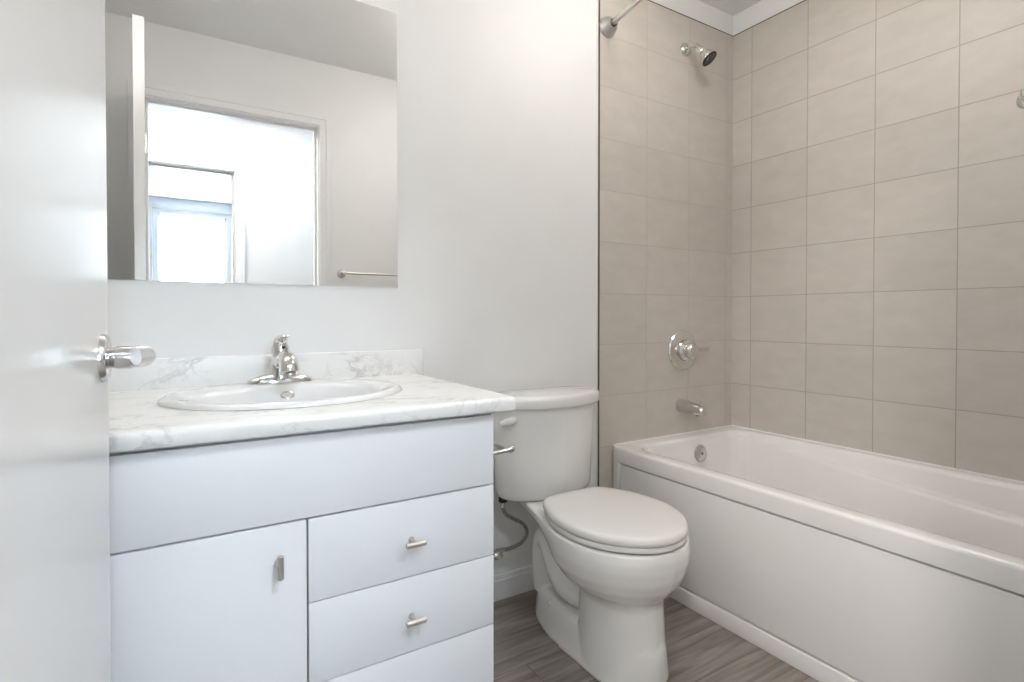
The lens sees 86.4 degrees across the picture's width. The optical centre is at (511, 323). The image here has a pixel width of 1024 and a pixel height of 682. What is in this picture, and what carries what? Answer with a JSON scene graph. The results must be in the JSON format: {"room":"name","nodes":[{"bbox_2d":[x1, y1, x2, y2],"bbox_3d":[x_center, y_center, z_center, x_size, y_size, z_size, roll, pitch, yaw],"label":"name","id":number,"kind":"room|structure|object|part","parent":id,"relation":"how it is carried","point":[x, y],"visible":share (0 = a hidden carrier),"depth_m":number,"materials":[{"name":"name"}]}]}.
{"room":"bathroom","nodes":[
{"label":"bathroom","id":0,"kind":"room"},
{"bbox_2d":[107,0,732,575],"bbox_3d":[-0.120,-0.234,1.919,2.864,2.405,0.100,0,1,-32],"label":"wall","id":1,"kind":"structure","parent":0,"point":[496,290],"depth_m":1.86,"materials":[{"name":"white paint"}]},
{"bbox_2d":[105,0,397,287],"bbox_3d":[-0.765,-0.535,1.452,0.958,0.854,0.006,0,1,-32],"label":"wall mirror","id":2,"kind":"object","parent":1,"relation":"attached to","point":[248,141],"visible":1,"depth_m":1.49,"materials":[{"name":"white mirror"}]},
{"bbox_2d":[108,349,422,391],"bbox_3d":[-0.753,0.125,1.458,1.093,0.079,0.019,0,1,-32],"label":"backsplash","id":3,"kind":"structure","parent":1,"relation":"attached to","point":[172,372],"depth_m":1.47,"materials":[{"name":"white stone"}]},
{"bbox_2d":[493,565,533,601],"bbox_3d":[0.001,0.925,1.942,0.798,0.088,0.013,0,1,-32],"label":"baseboard","id":4,"kind":"structure","parent":1,"relation":"attached to","point":[518,581],"depth_m":1.94,"materials":[{"name":"white wood"}]},
{"bbox_2d":[596,0,597,486],"bbox_3d":[0.333,-0.280,2.138,0.005,2.317,0.005,0,1,-32],"label":"trim","id":5,"kind":"structure","parent":1,"relation":"attached to","point":[597,0],"depth_m":2.14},
{"bbox_2d":[599,0,732,487],"bbox_3d":[0.691,-0.189,2.360,0.822,2.305,0.006,0,1,-32],"label":"wall tile","id":6,"kind":"structure","parent":1,"relation":"attached to","point":[666,117],"depth_m":2.32,"materials":[{"name":"beige tile"}]},
{"bbox_2d":[600,0,641,37],"bbox_3d":[0.749,-1.156,1.489,0.134,0.078,1.518,0,1,-32],"label":"shower curtain rod","id":7,"kind":"object","parent":6,"relation":"attached to","point":[608,25],"visible":1,"depth_m":2.11,"materials":[{"name":"silver metal"}]},
{"bbox_3d":[0.737,-1.155,1.482,0.106,0.021,1.482,0,1,-32],"label":"rod","id":8,"kind":"part","parent":7,"relation":"part of","materials":[{"name":"silver metal"}]},
{"bbox_2d":[668,330,708,369],"bbox_3d":[0.774,0.117,2.371,0.196,0.176,0.070,0,1,-32],"label":"shower valve","id":9,"kind":"object","parent":6,"relation":"attached to","point":[683,349],"visible":1,"depth_m":2.36,"materials":[{"name":"silver metal"}]},
{"bbox_3d":[0.822,0.117,2.383,0.102,0.024,0.024,0,1,-32],"label":"lever handle","id":10,"kind":"part","parent":9,"relation":"part of","materials":[{"name":"metal"}]},
{"bbox_2d":[676,399,707,417],"bbox_3d":[0.771,0.361,2.335,0.054,0.067,0.133,0,1,-32],"label":"tub spout","id":11,"kind":"object","parent":6,"relation":"attached to","point":[684,406],"visible":1,"depth_m":2.31,"materials":[{"name":"silver metal"}]},
{"bbox_2d":[680,43,716,65],"bbox_3d":[0.804,-1.159,2.333,0.072,0.132,0.147,-1,1,-37],"label":"showerhead","id":12,"kind":"object","parent":6,"relation":"attached to","point":[707,56],"visible":1,"depth_m":2.31,"materials":[{"name":"silver metal"}]},
{"bbox_3d":[0.781,-1.181,2.348,0.018,0.055,0.091,0,1,-35],"label":"arm","id":13,"kind":"part","parent":12,"relation":"part of","materials":[{"name":"silver metal"}]},
{"bbox_3d":[0.833,-1.113,2.298,0.049,0.033,0.043,0,1,-32],"label":"nozzle plate","id":14,"kind":"part","parent":12,"relation":"part of","materials":[{"name":"grey metal"}]},
{"bbox_2d":[493,589,818,681],"bbox_3d":[1.115,1.035,-0.930,4.100,0.060,6.270,0,1,-32],"label":"floor","id":15,"kind":"structure","parent":0,"point":[699,649],"depth_m":1.61,"materials":[{"name":"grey wood"}]},
{"bbox_2d":[109,413,493,681],"bbox_3d":[-0.622,0.590,1.196,1.030,0.776,0.607,0,1,-32],"label":"vanity cabinet","id":16,"kind":"object","parent":15,"relation":"on","point":[364,553],"visible":0.78,"depth_m":1.03,"materials":[{"name":"white wood"}]},
{"bbox_3d":[-0.542,0.623,0.939,0.358,0.507,0.018,0,1,-32],"label":"cabinet door","id":17,"kind":"part","parent":16,"relation":"part of","materials":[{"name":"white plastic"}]},
{"bbox_3d":[-0.418,0.436,0.983,0.014,0.042,0.033,0,1,-32],"label":"handle","id":18,"kind":"part","parent":16,"relation":"part of","materials":[{"name":"silver metal"}]},
{"bbox_3d":[-0.484,0.287,0.970,1.030,0.156,0.018,0,1,-32],"label":"panel","id":19,"kind":"part","parent":16,"relation":"part of","materials":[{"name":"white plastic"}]},
{"bbox_2d":[108,349,514,452],"bbox_3d":[-0.599,0.143,1.210,1.093,0.108,0.604,0,1,-32],"label":"countertop","id":20,"kind":"structure","parent":16,"relation":"on","point":[136,420],"depth_m":1.18,"materials":[{"name":"white stone"}]},
{"bbox_2d":[157,379,401,410],"bbox_3d":[-0.519,0.232,1.279,0.524,0.158,0.436,0,1,-32],"label":"sink","id":21,"kind":"object","parent":20,"relation":"in","point":[316,392],"visible":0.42,"depth_m":1.31,"materials":[{"name":"white ceramic"}]},
{"bbox_2d":[247,335,312,383],"bbox_3d":[-0.576,0.091,1.378,0.160,0.125,0.164,0,1,-32],"label":"faucet","id":22,"kind":"object","parent":20,"relation":"on","point":[284,365],"visible":1,"depth_m":1.39,"materials":[{"name":"silver metal"}]},
{"bbox_3d":[-0.605,0.140,1.425,0.160,0.025,0.054,0,1,-32],"label":"plate","id":23,"kind":"part","parent":22,"relation":"part of","materials":[{"name":"silver metal"}]},
{"bbox_3d":[-0.597,0.057,1.412,0.046,0.057,0.073,0,1,-32],"label":"lever handle","id":24,"kind":"part","parent":22,"relation":"part of","materials":[{"name":"silver metal"}]},
{"bbox_3d":[-0.576,0.107,1.378,0.056,0.081,0.164,0,1,-32],"label":"spout","id":25,"kind":"part","parent":22,"relation":"part of","materials":[{"name":"silver metal"}]},
{"bbox_3d":[-0.216,0.445,1.138,0.401,0.158,0.018,0,1,-32],"label":"drawer","id":26,"kind":"part","parent":16,"relation":"part of","materials":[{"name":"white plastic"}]},
{"bbox_3d":[-0.216,0.604,1.140,0.401,0.155,0.018,0,1,-32],"label":"drawer","id":27,"kind":"part","parent":16,"relation":"part of","materials":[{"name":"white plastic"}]},
{"bbox_3d":[-0.216,0.779,1.143,0.401,0.190,0.018,0,1,-32],"label":"drawer","id":28,"kind":"part","parent":16,"relation":"part of","materials":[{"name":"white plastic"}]},
{"bbox_3d":[-0.200,0.609,1.121,0.042,0.014,0.033,0,1,-32],"label":"handle","id":29,"kind":"part","parent":16,"relation":"part of","materials":[{"name":"silver metal"}]},
{"bbox_3d":[-0.200,0.450,1.119,0.042,0.014,0.033,0,1,-32],"label":"handle","id":30,"kind":"part","parent":16,"relation":"part of","materials":[{"name":"silver metal"}]},
{"bbox_2d":[493,442,514,455],"bbox_3d":[-0.080,0.321,1.396,0.108,0.043,0.195,0,1,-32],"label":"toilet paper holder","id":31,"kind":"object","parent":16,"relation":"attached to","point":[502,449],"visible":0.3,"depth_m":1.35,"materials":[{"name":"silver metal"}]},
{"bbox_2d":[491,386,690,681],"bbox_3d":[0.217,0.603,1.679,0.446,0.739,0.679,0,1,-27],"label":"toilet","id":32,"kind":"object","parent":15,"relation":"on","point":[606,561],"visible":1,"depth_m":1.56,"materials":[{"name":"white ceramic"}]},
{"bbox_3d":[-0.009,0.310,1.719,0.034,0.030,0.090,0,1,20],"label":"flush lever","id":33,"kind":"part","parent":32,"relation":"part of","materials":[{"name":"white plastic"}]},
{"bbox_2d":[492,497,528,559],"bbox_3d":[-0.027,0.683,1.856,0.169,0.205,0.124,0,1,-32],"label":"supply hose","id":34,"kind":"object","parent":32,"relation":"attached to","point":[497,554],"visible":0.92,"depth_m":1.83,"materials":[{"name":"metal"}]},
{"bbox_3d":[-0.049,0.759,1.785,0.036,0.023,0.026,0,1,-32],"label":"valve knob","id":35,"kind":"part","parent":34,"relation":"part of","materials":[{"name":"silver metal"}]},
{"bbox_3d":[0.122,0.428,1.874,0.404,0.308,0.197,0,1,-32],"label":"tank","id":36,"kind":"part","parent":32,"relation":"part of","materials":[{"name":"white ceramic"}]},
{"bbox_3d":[0.124,0.252,1.869,0.436,0.044,0.224,0,1,-32],"label":"tank lid","id":37,"kind":"part","parent":32,"relation":"part of","materials":[{"name":"white ceramic"}]},
{"bbox_3d":[0.247,0.778,1.678,0.379,0.389,0.649,0,1,-32],"label":"bowl","id":38,"kind":"part","parent":32,"relation":"part of","materials":[{"name":"white ceramic"}]},
{"bbox_3d":[0.302,0.577,1.587,0.358,0.016,0.428,0,1,-32],"label":"seat","id":39,"kind":"part","parent":32,"relation":"part of","materials":[{"name":"white plastic"}]},
{"bbox_3d":[0.302,0.553,1.586,0.364,0.028,0.435,0,1,-32],"label":"lid","id":40,"kind":"part","parent":32,"relation":"part of","materials":[{"name":"white plastic"}]},
{"bbox_2d":[613,426,1023,681],"bbox_3d":[1.115,0.732,1.742,0.752,0.478,1.510,0,1,-32],"label":"bathtub","id":41,"kind":"object","parent":15,"relation":"on","point":[839,564],"visible":0.94,"depth_m":1.58,"materials":[{"name":"white ceramic"}]},
{"bbox_2d":[699,0,761,15],"bbox_3d":[0.281,-1.468,1.257,2.864,0.080,1.620,0,1,-32],"label":"ceiling","id":42,"kind":"structure","parent":0,"point":[731,7],"depth_m":2.47,"materials":[{"name":"white paint"}]},
{"bbox_2d":[733,0,803,35],"bbox_3d":[1.513,-0.233,1.909,0.100,2.405,1.640,0,1,-32],"label":"wall","id":43,"kind":"structure","parent":0,"point":[763,10],"depth_m":2.45,"materials":[{"name":"white paint"}]},
{"bbox_2d":[597,0,804,486],"bbox_3d":[1.087,-0.231,1.715,0.829,2.405,1.519,0,1,-32],"label":"trim","id":44,"kind":"structure","parent":43,"relation":"attached to","point":[598,0],"depth_m":2.13,"materials":[{"name":"tile"}]},
{"bbox_2d":[612,425,1023,482],"bbox_3d":[1.118,0.492,1.740,0.748,0.006,1.513,0,1,-32],"label":"trim","id":45,"kind":"structure","parent":43,"relation":"attached to","point":[727,425],"depth_m":2.16,"materials":[{"name":"white plastic"}]},
{"bbox_2d":[731,0,1023,480],"bbox_3d":[1.438,-0.184,1.930,0.007,2.305,1.513,0,1,-32],"label":"wall tile","id":46,"kind":"structure","parent":43,"relation":"attached to","point":[878,166],"depth_m":2.02,"materials":[{"name":"beige tile"}]},
{"bbox_2d":[1016,90,1023,108],"bbox_3d":[1.564,-0.690,1.661,0.056,0.060,0.060,0,1,-32],"label":"wall hook","id":47,"kind":"object","parent":46,"relation":"attached to","point":[1020,99],"visible":1,"depth_m":1.68,"materials":[{"name":"silver metal"}]},
{"bbox_3d":[0.239,-0.212,0.223,3.844,2.405,0.120,0,1,-32],"label":"wall","id":48,"kind":"structure","parent":0,"visible":0},
{"bbox_2d":[0,0,155,681],"bbox_3d":[-0.361,-0.039,0.425,0.096,2.033,0.829,0,1,-30],"label":"door","id":49,"kind":"structure","parent":48,"relation":"in","point":[58,357],"depth_m":0.49,"materials":[{"name":"white paint"}]},
{"bbox_3d":[-0.491,0.044,0.722,0.033,0.031,0.096,0,1,-32],"label":"lever","id":50,"kind":"part","parent":49,"relation":"part of","materials":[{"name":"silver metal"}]}
]}

